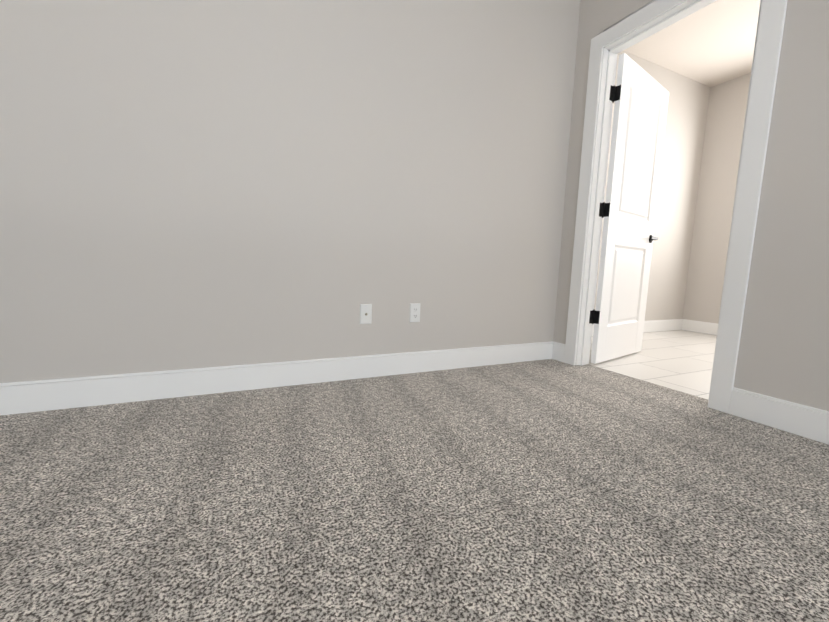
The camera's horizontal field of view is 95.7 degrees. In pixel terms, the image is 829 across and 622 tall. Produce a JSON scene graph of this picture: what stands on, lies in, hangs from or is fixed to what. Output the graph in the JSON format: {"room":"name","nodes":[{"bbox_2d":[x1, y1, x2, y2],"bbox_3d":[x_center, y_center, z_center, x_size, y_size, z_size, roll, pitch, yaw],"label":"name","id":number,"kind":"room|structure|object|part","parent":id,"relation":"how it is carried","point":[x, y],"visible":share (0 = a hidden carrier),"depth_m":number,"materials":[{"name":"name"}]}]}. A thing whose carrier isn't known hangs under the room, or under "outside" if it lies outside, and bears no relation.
{"room":"empty bedroom","nodes":[
{"label":"empty bedroom","id":0,"kind":"room"},
{"bbox_2d":[0,0,579,382],"bbox_3d":[-0.857,-1.105,1.760,4.488,3.015,0.120,-1,8,-26],"label":"wall","id":1,"kind":"structure","parent":0,"point":[188,184],"depth_m":1.84,"materials":[{"name":"beige paint"}]},
{"bbox_2d":[0,341,552,415],"bbox_3d":[-0.878,0.335,1.871,4.248,0.130,0.015,-1,8,-26],"label":"baseboard","id":2,"kind":"structure","parent":1,"relation":"attached to","point":[40,395],"depth_m":1.86,"materials":[{"name":"white paint"}]},
{"bbox_2d":[360,304,371,323],"bbox_3d":[-0.273,0.018,2.122,0.070,0.115,0.016,-1,8,-26],"label":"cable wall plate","id":3,"kind":"object","parent":1,"relation":"attached to","point":[365,313],"visible":1,"depth_m":2.12,"materials":[{"name":"white plastic"}]},
{"bbox_2d":[409,303,419,321],"bbox_3d":[0.004,0.011,2.260,0.070,0.115,0.007,-1,8,-26],"label":"electrical outlet","id":4,"kind":"object","parent":1,"relation":"attached to","point":[414,312],"visible":1,"depth_m":2.26,"materials":[{"name":"white plastic"}]},
{"bbox_2d":[0,359,828,621],"bbox_3d":[0.386,0.786,-0.725,4.488,0.060,6.097,-1,8,-26],"label":"floor carpet","id":5,"kind":"object","parent":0,"point":[549,490],"visible":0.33,"depth_m":1.02,"materials":[{"name":"grey carpet"}]},
{"bbox_2d":[594,50,709,320],"bbox_3d":[2.118,-1.120,3.864,2.700,2.750,0.100,-1,8,-26],"label":"wall","id":6,"kind":"structure","parent":0,"point":[704,129],"depth_m":4.17,"materials":[{"name":"beige paint"}]},
{"bbox_2d":[592,319,682,335],"bbox_3d":[2.053,0.187,3.947,2.600,0.130,0.015,-1,8,-26],"label":"baseboard","id":7,"kind":"structure","parent":6,"relation":"attached to","point":[681,324],"depth_m":4.33,"materials":[{"name":"white paint"}]},
{"bbox_2d":[589,330,716,398],"bbox_3d":[2.590,0.436,2.846,2.600,0.056,2.507,-1,8,-26],"label":"floor","id":8,"kind":"structure","parent":0,"point":[680,360],"depth_m":2.82,"materials":[{"name":"white tile"}]},
{"bbox_2d":[553,0,828,410],"bbox_3d":[2.405,-0.785,0.041,0.120,3.015,5.857,-1,8,-26],"label":"wall","id":9,"kind":"structure","parent":0,"point":[783,353],"depth_m":1.60,"materials":[{"name":"beige paint"}]},
{"bbox_2d":[589,53,668,363],"bbox_3d":[1.592,-0.659,2.764,0.847,2.037,0.135,-4,9,-39],"label":"bathroom door","id":10,"kind":"structure","parent":9,"relation":"in","point":[639,95],"depth_m":2.70,"materials":[{"name":"white paint"}]},
{"bbox_3d":[1.849,-0.576,2.984,0.178,0.064,0.135,-4,9,-39],"label":"handle","id":11,"kind":"part","parent":10,"relation":"part of","materials":[{"name":"black metal"}]},
{"bbox_2d":[575,0,716,365],"bbox_3d":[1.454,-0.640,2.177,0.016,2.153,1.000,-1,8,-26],"label":"door frame","id":12,"kind":"structure","parent":9,"relation":"attached to","point":[607,162],"depth_m":2.51,"materials":[{"name":"white paint"}]},
{"bbox_2d":[564,0,787,412],"bbox_3d":[1.331,-0.637,2.118,0.016,2.153,1.000,-1,8,-26],"label":"door frame","id":13,"kind":"structure","parent":9,"relation":"attached to","point":[766,54],"depth_m":1.77,"materials":[{"name":"white paint"}]},
{"bbox_2d":[552,341,828,444],"bbox_3d":[2.296,0.647,0.184,0.017,0.130,5.857,-1,8,-26],"label":"baseboard","id":14,"kind":"structure","parent":9,"relation":"attached to","point":[809,422],"depth_m":1.63,"materials":[{"name":"white paint"}]},
{"bbox_2d":[624,0,759,86],"bbox_3d":[2.688,-2.374,2.509,2.600,0.100,2.507,-1,8,-26],"label":"ceiling","id":15,"kind":"structure","parent":0,"point":[711,44],"depth_m":3.43,"materials":[{"name":"paint"}]},
{"bbox_2d":[682,73,750,323],"bbox_3d":[3.856,-0.988,3.262,0.100,2.750,2.460,-1,8,-26],"label":"wall","id":16,"kind":"structure","parent":0,"point":[725,121],"depth_m":4.17,"materials":[{"name":"beige paint"}]},
{"bbox_2d":[682,319,717,334],"bbox_3d":[3.761,0.314,3.390,0.015,0.130,2.490,-1,8,-26],"label":"baseboard","id":17,"kind":"structure","parent":16,"relation":"attached to","point":[688,325],"depth_m":4.32,"materials":[{"name":"white paint"}]}
]}

